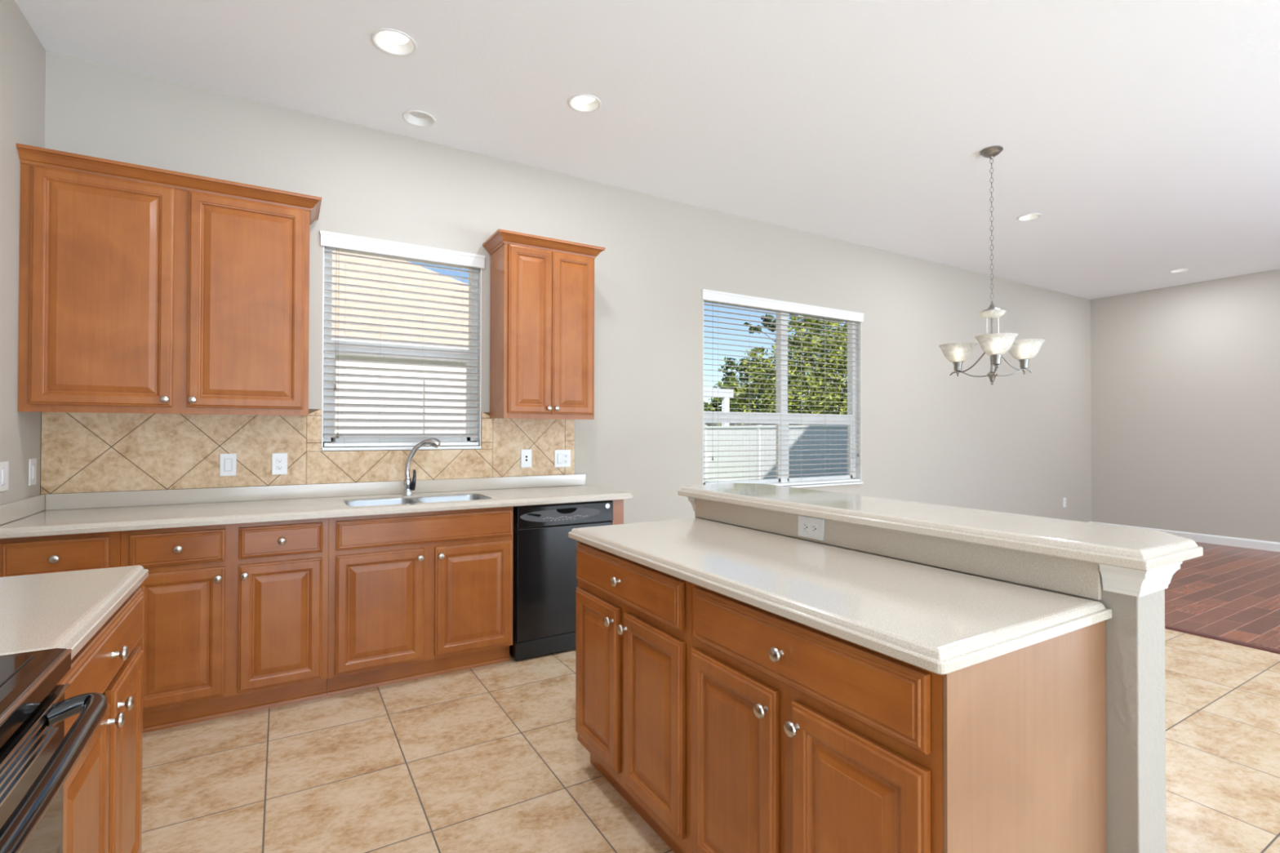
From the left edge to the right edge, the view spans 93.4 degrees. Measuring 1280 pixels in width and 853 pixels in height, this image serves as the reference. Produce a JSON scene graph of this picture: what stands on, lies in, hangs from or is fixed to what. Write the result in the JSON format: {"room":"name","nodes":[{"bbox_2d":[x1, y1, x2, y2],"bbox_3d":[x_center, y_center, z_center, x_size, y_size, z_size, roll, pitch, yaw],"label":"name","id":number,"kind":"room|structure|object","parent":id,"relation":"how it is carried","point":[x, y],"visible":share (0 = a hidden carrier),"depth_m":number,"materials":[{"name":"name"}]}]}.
{"room":"kitchen","nodes":[
{"label":"kitchen","id":0,"kind":"room"},
{"bbox_2d":[0,0,45,525],"bbox_3d":[-0.600,-0.261,-1.023,0.150,3.070,8.850,0,-1,-31],"label":"wall","id":1,"kind":"structure","parent":0,"point":[22,55],"depth_m":2.52,"materials":[{"name":"beige paint"}]},
{"bbox_2d":[0,461,8,492],"bbox_3d":[-2.554,0.202,2.418,0.009,0.118,0.115,0,-1,-31],"label":"light switch","id":2,"kind":"object","parent":1,"relation":"attached to","point":[4,466],"visible":1,"depth_m":2.42,"materials":[{"name":"white plastic"}]},
{"bbox_2d":[28,458,36,485],"bbox_3d":[-2.731,0.204,2.715,0.009,0.118,0.078,0,-1,-31],"label":"light switch","id":3,"kind":"object","parent":1,"relation":"attached to","point":[33,462],"visible":1,"depth_m":2.70,"materials":[{"name":"white plastic"}]},
{"bbox_2d":[41,50,1091,524],"bbox_3d":[1.579,-0.196,5.505,10.565,3.070,0.150,0,-1,-31],"label":"wall","id":4,"kind":"structure","parent":0,"point":[1020,443],"depth_m":4.58,"materials":[{"name":"beige paint"}]},
{"bbox_2d":[16,143,321,415],"bbox_3d":[-2.213,-0.620,2.956,1.135,1.123,0.340,0,-1,-31],"label":"upper cabinet","id":5,"kind":"object","parent":4,"relation":"attached to","point":[143,289],"visible":1,"depth_m":2.79,"materials":[{"name":"brown wood"}]},
{"bbox_2d":[40,408,574,494],"bbox_3d":[-1.624,0.114,3.506,2.718,0.424,0.010,0,-1,-31],"label":"tile backsplash","id":6,"kind":"structure","parent":4,"relation":"attached to","point":[81,452],"depth_m":3.21,"materials":[{"name":"brown tile"}]},
{"bbox_2d":[219,453,236,475],"bbox_3d":[-2.166,0.201,3.171,0.072,0.117,0.009,0,-1,-31],"label":"light switch","id":7,"kind":"object","parent":6,"relation":"attached to","point":[228,462],"visible":1,"depth_m":3.17,"materials":[{"name":"white plastic"}]},
{"bbox_2d":[271,453,287,475],"bbox_3d":[-1.966,0.204,3.291,0.072,0.117,0.008,0,-1,-31],"label":"wall outlet","id":8,"kind":"object","parent":6,"relation":"attached to","point":[279,460],"visible":1,"depth_m":3.29,"materials":[{"name":"white plastic"}]},
{"bbox_2d":[275,457,283,462],"bbox_3d":[-1.965,0.184,3.289,0.034,0.028,0.002,0,-1,-31],"label":"receptacle","id":9,"kind":"object","parent":8,"relation":"attached to","point":[277,460],"depth_m":3.29,"materials":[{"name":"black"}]},
{"bbox_2d":[275,464,283,470],"bbox_3d":[-1.965,0.224,3.289,0.034,0.028,0.002,0,-1,-31],"label":"receptacle","id":10,"kind":"object","parent":8,"relation":"attached to","point":[278,467],"depth_m":3.29,"materials":[{"name":"white plastic"}]},
{"bbox_2d":[520,448,531,467],"bbox_3d":[-0.756,0.212,4.011,0.074,0.120,0.006,0,-1,-31],"label":"cable plate","id":11,"kind":"object","parent":6,"relation":"attached to","point":[526,455],"visible":1,"depth_m":4.01,"materials":[{"name":"white plastic"}]},
{"bbox_2d":[554,449,570,467],"bbox_3d":[-0.531,0.220,4.143,0.118,0.118,0.009,0,-1,-31],"label":"double wall plate","id":12,"kind":"object","parent":6,"relation":"attached to","point":[562,457],"visible":1,"depth_m":4.14,"materials":[{"name":"white plastic"}]},
{"bbox_2d":[563,453,568,457],"bbox_3d":[-0.510,0.201,4.153,0.034,0.028,0.002,0,-1,-31],"label":"receptacle","id":13,"kind":"object","parent":12,"relation":"attached to","point":[565,455],"depth_m":4.15,"materials":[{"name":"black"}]},
{"bbox_2d":[563,459,568,463],"bbox_3d":[-0.510,0.240,4.153,0.034,0.028,0.002,0,-1,-31],"label":"receptacle","id":14,"kind":"object","parent":12,"relation":"attached to","point":[565,461],"depth_m":4.15,"materials":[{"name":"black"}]},
{"bbox_2d":[321,245,481,450],"bbox_3d":[-1.438,-0.472,3.694,0.905,1.225,0.137,0,-1,-31],"label":"window","id":15,"kind":"structure","parent":4,"relation":"in","point":[329,256],"depth_m":3.68,"materials":[{"name":"white paint"}]},
{"bbox_2d":[320,230,484,446],"bbox_3d":[-1.419,-0.491,3.663,0.938,1.220,0.074,0,-1,-31],"label":"window blind","id":16,"kind":"object","parent":15,"relation":"attached to","point":[331,241],"visible":0.98,"depth_m":3.63,"materials":[{"name":"white paint"}]},
{"bbox_2d":[482,229,605,419],"bbox_3d":[-0.620,-0.608,3.902,0.712,1.123,0.340,0,-1,-31],"label":"upper cabinet","id":17,"kind":"object","parent":4,"relation":"attached to","point":[542,298],"visible":1,"depth_m":3.77,"materials":[{"name":"brown wood"}]},
{"bbox_2d":[702,299,862,488],"bbox_3d":[1.276,-0.263,5.299,1.867,1.600,0.145,0,-1,-31],"label":"window","id":18,"kind":"structure","parent":4,"relation":"in","point":[782,433],"depth_m":5.33,"materials":[{"name":"white paint"}]},
{"bbox_2d":[701,288,863,485],"bbox_3d":[1.292,-0.283,5.272,1.900,1.595,0.074,0,-1,-31],"label":"window blind","id":19,"kind":"object","parent":18,"relation":"attached to","point":[708,295],"visible":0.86,"depth_m":5.20,"materials":[{"name":"white paint"}]},
{"bbox_2d":[1062,497,1066,506],"bbox_3d":[5.405,0.968,7.677,0.072,0.117,0.008,0,-1,-31],"label":"wall outlet","id":20,"kind":"object","parent":4,"relation":"attached to","point":[1064,499],"visible":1,"depth_m":7.67,"materials":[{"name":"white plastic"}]},
{"bbox_2d":[14,0,1279,299],"bbox_3d":[3.881,-1.861,1.651,10.565,0.200,9.150,0,-1,-31],"label":"ceiling","id":21,"kind":"structure","parent":0,"point":[1144,135],"depth_m":3.22,"materials":[{"name":"white paint"}]},
{"bbox_2d":[371,28,417,56],"bbox_3d":[-1.127,-1.776,2.768,0.194,0.040,0.194,0,-1,-31],"label":"recessed light","id":22,"kind":"object","parent":21,"relation":"in","point":[391,42],"visible":0.87,"depth_m":2.80,"materials":[{"name":"white"}]},
{"bbox_2d":[402,110,435,127],"bbox_3d":[-1.259,-1.770,3.438,0.178,0.040,0.178,0,-1,-31],"label":"recessed light","id":23,"kind":"object","parent":21,"relation":"in","point":[415,117],"visible":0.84,"depth_m":3.48,"materials":[{"name":"white"}]},
{"bbox_2d":[568,93,601,112],"bbox_3d":[-0.299,-1.770,3.276,0.178,0.040,0.178,0,-1,-31],"label":"recessed light","id":24,"kind":"object","parent":21,"relation":"in","point":[583,103],"visible":0.92,"depth_m":3.31,"materials":[{"name":"white"}]},
{"bbox_2d":[938,146,1045,385],"bbox_3d":[2.204,-1.003,3.849,0.599,1.484,0.565,0,-1,-31],"label":"chandelier","id":25,"kind":"object","parent":21,"relation":"hanging from","point":[997,344],"visible":1,"depth_m":3.78,"materials":[{"name":"white glass"}]},
{"bbox_2d":[1017,213,1041,221],"bbox_3d":[3.217,-1.746,4.984,0.170,0.040,0.170,0,-1,-31],"label":"recessed light","id":26,"kind":"object","parent":21,"relation":"in","point":[1033,215],"visible":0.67,"depth_m":5.03,"materials":[{"name":"white"}]},
{"bbox_2d":[1168,268,1189,272],"bbox_3d":[5.915,-1.725,6.615,0.170,0.040,0.170,0,-1,-31],"label":"recessed light","id":27,"kind":"object","parent":21,"relation":"in","point":[1180,270],"visible":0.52,"depth_m":6.65,"materials":[{"name":"white"}]},
{"bbox_2d":[141,628,1279,852],"bbox_3d":[1.972,1.344,0.492,6.141,0.100,9.150,0,-1,-31],"label":"floor","id":28,"kind":"structure","parent":0,"point":[490,758],"depth_m":2.28,"materials":[{"name":"beige tile"}]},
{"bbox_2d":[0,648,107,852],"bbox_3d":[-1.024,0.818,0.550,0.722,0.900,0.760,0,-1,-31],"label":"range","id":29,"kind":"object","parent":28,"relation":"on","point":[37,758],"visible":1,"depth_m":0.87,"materials":[{"name":"black metal"}]},
{"bbox_2d":[0,648,71,747],"bbox_3d":[-1.054,0.389,0.536,0.650,0.044,0.760,0,-1,-31],"label":"cooktop","id":30,"kind":"object","parent":29,"relation":"in","point":[26,678],"depth_m":0.90,"materials":[{"name":"black glass"}]},
{"bbox_2d":[0,531,120,577],"bbox_3d":[-2.461,0.867,2.630,0.391,0.874,0.645,0,-1,-31],"label":"base cabinet","id":31,"kind":"object","parent":28,"relation":"on","point":[23,556],"visible":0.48,"depth_m":2.39,"materials":[{"name":"brown wood"}]},
{"bbox_2d":[57,587,143,852],"bbox_3d":[-1.446,0.856,1.192,0.667,0.874,0.761,0,-1,-31],"label":"base cabinet","id":32,"kind":"object","parent":28,"relation":"on","point":[103,790],"visible":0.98,"depth_m":1.37,"materials":[{"name":"brown wood"}]},
{"bbox_2d":[0,564,148,659],"bbox_3d":[-1.459,0.398,1.197,0.645,0.038,0.782,0,-1,-31],"label":"countertop","id":33,"kind":"structure","parent":32,"relation":"on","point":[64,609],"depth_m":1.29,"materials":[{"name":"white stone"}]},
{"bbox_2d":[120,518,328,733],"bbox_3d":[-1.962,0.870,2.926,0.767,0.874,0.645,0,-1,-31],"label":"base cabinet","id":34,"kind":"object","parent":28,"relation":"on","point":[235,618],"visible":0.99,"depth_m":2.69,"materials":[{"name":"brown wood"}]},
{"bbox_2d":[326,506,513,696],"bbox_3d":[-1.238,0.876,3.356,0.915,0.874,0.645,0,-1,-31],"label":"base cabinet","id":35,"kind":"object","parent":28,"relation":"on","point":[411,596],"visible":0.98,"depth_m":3.08,"materials":[{"name":"brown wood"}]},
{"bbox_2d":[0,474,633,538],"bbox_3d":[-1.416,0.379,3.250,2.816,0.113,0.656,0,-1,-31],"label":"countertop","id":36,"kind":"structure","parent":35,"relation":"on","point":[71,520],"depth_m":3.00,"materials":[{"name":"white stone"}]},
{"bbox_2d":[344,494,488,506],"bbox_3d":[-1.215,0.514,3.316,0.733,0.210,0.378,0,-1,-31],"label":"sink","id":37,"kind":"object","parent":36,"relation":"in","point":[467,497],"visible":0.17,"depth_m":3.44,"materials":[{"name":"silver metal"}]},
{"bbox_2d":[402,438,440,495],"bbox_3d":[-1.283,0.234,3.542,0.212,0.334,0.061,0,-1,-7],"label":"faucet","id":38,"kind":"object","parent":36,"relation":"on","point":[409,484],"visible":1,"depth_m":3.52,"materials":[{"name":"silver metal"}]},
{"bbox_2d":[509,500,613,660],"bbox_3d":[-0.576,0.878,3.756,0.607,0.856,0.621,0,-1,-31],"label":"dishwasher","id":39,"kind":"object","parent":28,"relation":"on","point":[545,582],"visible":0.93,"depth_m":3.44,"materials":[{"name":"black metal"}]},
{"bbox_2d":[610,499,623,524],"bbox_3d":[-0.288,0.883,3.946,0.077,0.874,0.601,0,-1,-31],"label":"end panel","id":40,"kind":"object","parent":28,"relation":"on","point":[618,504],"visible":0.02,"depth_m":3.69,"materials":[{"name":"brown wood"}]},
{"bbox_2d":[575,541,692,852],"bbox_3d":[0.182,0.868,2.139,0.638,0.874,0.751,0,-1,-31],"label":"base cabinet","id":41,"kind":"object","parent":28,"relation":"on","point":[633,623],"visible":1,"depth_m":1.90,"materials":[{"name":"brown wood"}]},
{"bbox_2d":[691,583,1106,852],"bbox_3d":[0.566,0.863,1.493,0.638,0.874,0.751,0,-1,-31],"label":"base cabinet","id":42,"kind":"object","parent":28,"relation":"on","point":[805,739],"depth_m":1.23,"materials":[{"name":"brown wood"}]},
{"bbox_2d":[568,517,1111,675],"bbox_3d":[0.378,0.408,1.831,0.620,0.038,1.543,0,-1,-31],"label":"countertop","id":43,"kind":"structure","parent":42,"relation":"on","point":[934,620],"depth_m":1.41,"materials":[{"name":"white stone"}]},
{"bbox_2d":[695,497,1101,599],"bbox_3d":[0.637,0.345,1.994,0.013,0.091,1.517,0,-1,-31],"label":"upstand","id":44,"kind":"object","parent":43,"relation":"on","point":[1066,575],"visible":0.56,"depth_m":1.66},
{"bbox_2d":[798,515,824,541],"bbox_3d":[0.583,0.346,2.063,0.008,0.072,0.116,0,-1,-31],"label":"wall outlet","id":45,"kind":"object","parent":44,"relation":"attached to","point":[811,527],"visible":0.99,"depth_m":2.06,"materials":[{"name":"white plastic"}]},
{"bbox_2d":[802,521,808,532],"bbox_3d":[0.571,0.346,2.079,0.002,0.034,0.028,0,-1,-31],"label":"receptacle","id":46,"kind":"object","parent":45,"relation":"attached to","point":[805,524],"depth_m":2.08,"materials":[{"name":"white plastic"}]},
{"bbox_2d":[811,523,817,533],"bbox_3d":[0.591,0.346,2.045,0.002,0.034,0.028,0,-1,-31],"label":"receptacle","id":47,"kind":"object","parent":45,"relation":"attached to","point":[814,526],"depth_m":2.04,"materials":[{"name":"white plastic"}]},
{"bbox_2d":[1164,624,1279,653],"bbox_3d":[4.617,1.308,2.064,0.057,0.013,8.750,0,-1,-31],"label":"trim","id":48,"kind":"structure","parent":28,"relation":"on","point":[1167,627],"depth_m":3.73,"materials":[{"name":"red"}]},
{"bbox_2d":[687,497,1182,852],"bbox_3d":[0.713,0.802,2.012,0.187,1.006,1.655,0,-1,-31],"label":"wall","id":49,"kind":"structure","parent":0,"point":[1135,706],"depth_m":1.31,"materials":[{"name":"beige paint"}]},
{"bbox_2d":[678,483,1203,571],"bbox_3d":[0.776,0.280,2.070,0.467,0.038,1.729,0,-1,-31],"label":"bar","id":50,"kind":"object","parent":49,"relation":"on","point":[1131,548],"visible":1,"depth_m":1.61,"materials":[{"name":"white stone"}]},
{"bbox_2d":[1090,269,1279,542],"bbox_3d":[8.354,-0.192,4.296,0.150,3.070,8.850,0,-1,-31],"label":"wall","id":51,"kind":"structure","parent":0,"point":[1185,379],"depth_m":7.18,"materials":[{"name":"beige paint"}]},
{"bbox_2d":[1093,521,1279,551],"bbox_3d":[8.281,1.290,4.237,0.016,0.105,8.823,0,-1,-31],"label":"baseboard","id":52,"kind":"structure","parent":51,"relation":"attached to","point":[1197,537],"depth_m":6.90,"materials":[{"name":"white paint"}]},
{"bbox_2d":[1164,542,1279,649],"bbox_3d":[6.513,1.377,3.190,4.424,0.104,9.150,0,-1,-31],"label":"floor","id":53,"kind":"structure","parent":0,"point":[1228,592],"depth_m":4.79,"materials":[{"name":"brown wood"}]},
{"label":"outside","id":54,"kind":"structure","parent":0,"visible":0},
{"bbox_3d":[-6.011,1.945,39.464,90.000,0.180,65.980,0,-1,-31],"label":"lawn","id":55,"kind":"structure","parent":54,"visible":0},
{"bbox_2d":[331,250,468,433],"bbox_3d":[-8.986,-1.250,10.473,16.030,5.664,10.830,0,-1,-31],"label":"house","id":56,"kind":"structure","parent":55,"relation":"on","point":[335,257],"depth_m":8.20,"materials":[{"name":"white paint"}]},
{"bbox_2d":[703,387,733,426],"bbox_3d":[0.922,0.162,20.670,5.700,3.070,0.200,0,-1,-31],"label":"frame","id":57,"kind":"object","parent":55,"relation":"on","point":[730,393],"visible":0.25,"depth_m":21.85,"materials":[{"name":"white plastic"}]},
{"bbox_2d":[703,355,804,426],"bbox_3d":[4.925,-0.861,29.104,7.562,5.339,4.027,0,-1,-13],"label":"broadleaf tree","id":58,"kind":"object","parent":55,"relation":"on","point":[712,406],"visible":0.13,"depth_m":28.95,"materials":[{"name":"green plant"}]},
{"bbox_2d":[705,424,847,481],"bbox_3d":[1.756,0.821,18.645,0.095,1.720,21.876,0,-1,-31],"label":"vinyl fence","id":59,"kind":"object","parent":55,"relation":"on","point":[805,434],"visible":0.14,"depth_m":15.89,"materials":[{"name":"white plastic"}]},
{"bbox_2d":[728,315,847,426],"bbox_3d":[7.213,-1.685,24.691,7.557,6.900,5.031,0,-1,0],"label":"broadleaf tree","id":60,"kind":"object","parent":55,"relation":"on","point":[828,407],"visible":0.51,"depth_m":24.42,"materials":[{"name":"green plant"}]},
{"bbox_2d":[743,313,847,411],"bbox_3d":[9.082,-2.315,30.869,7.489,8.280,2.461,0,-1,-2],"label":"tree","id":61,"kind":"object","parent":55,"relation":"on","point":[766,320],"visible":0.15,"depth_m":31.02,"materials":[{"name":"green plant"}]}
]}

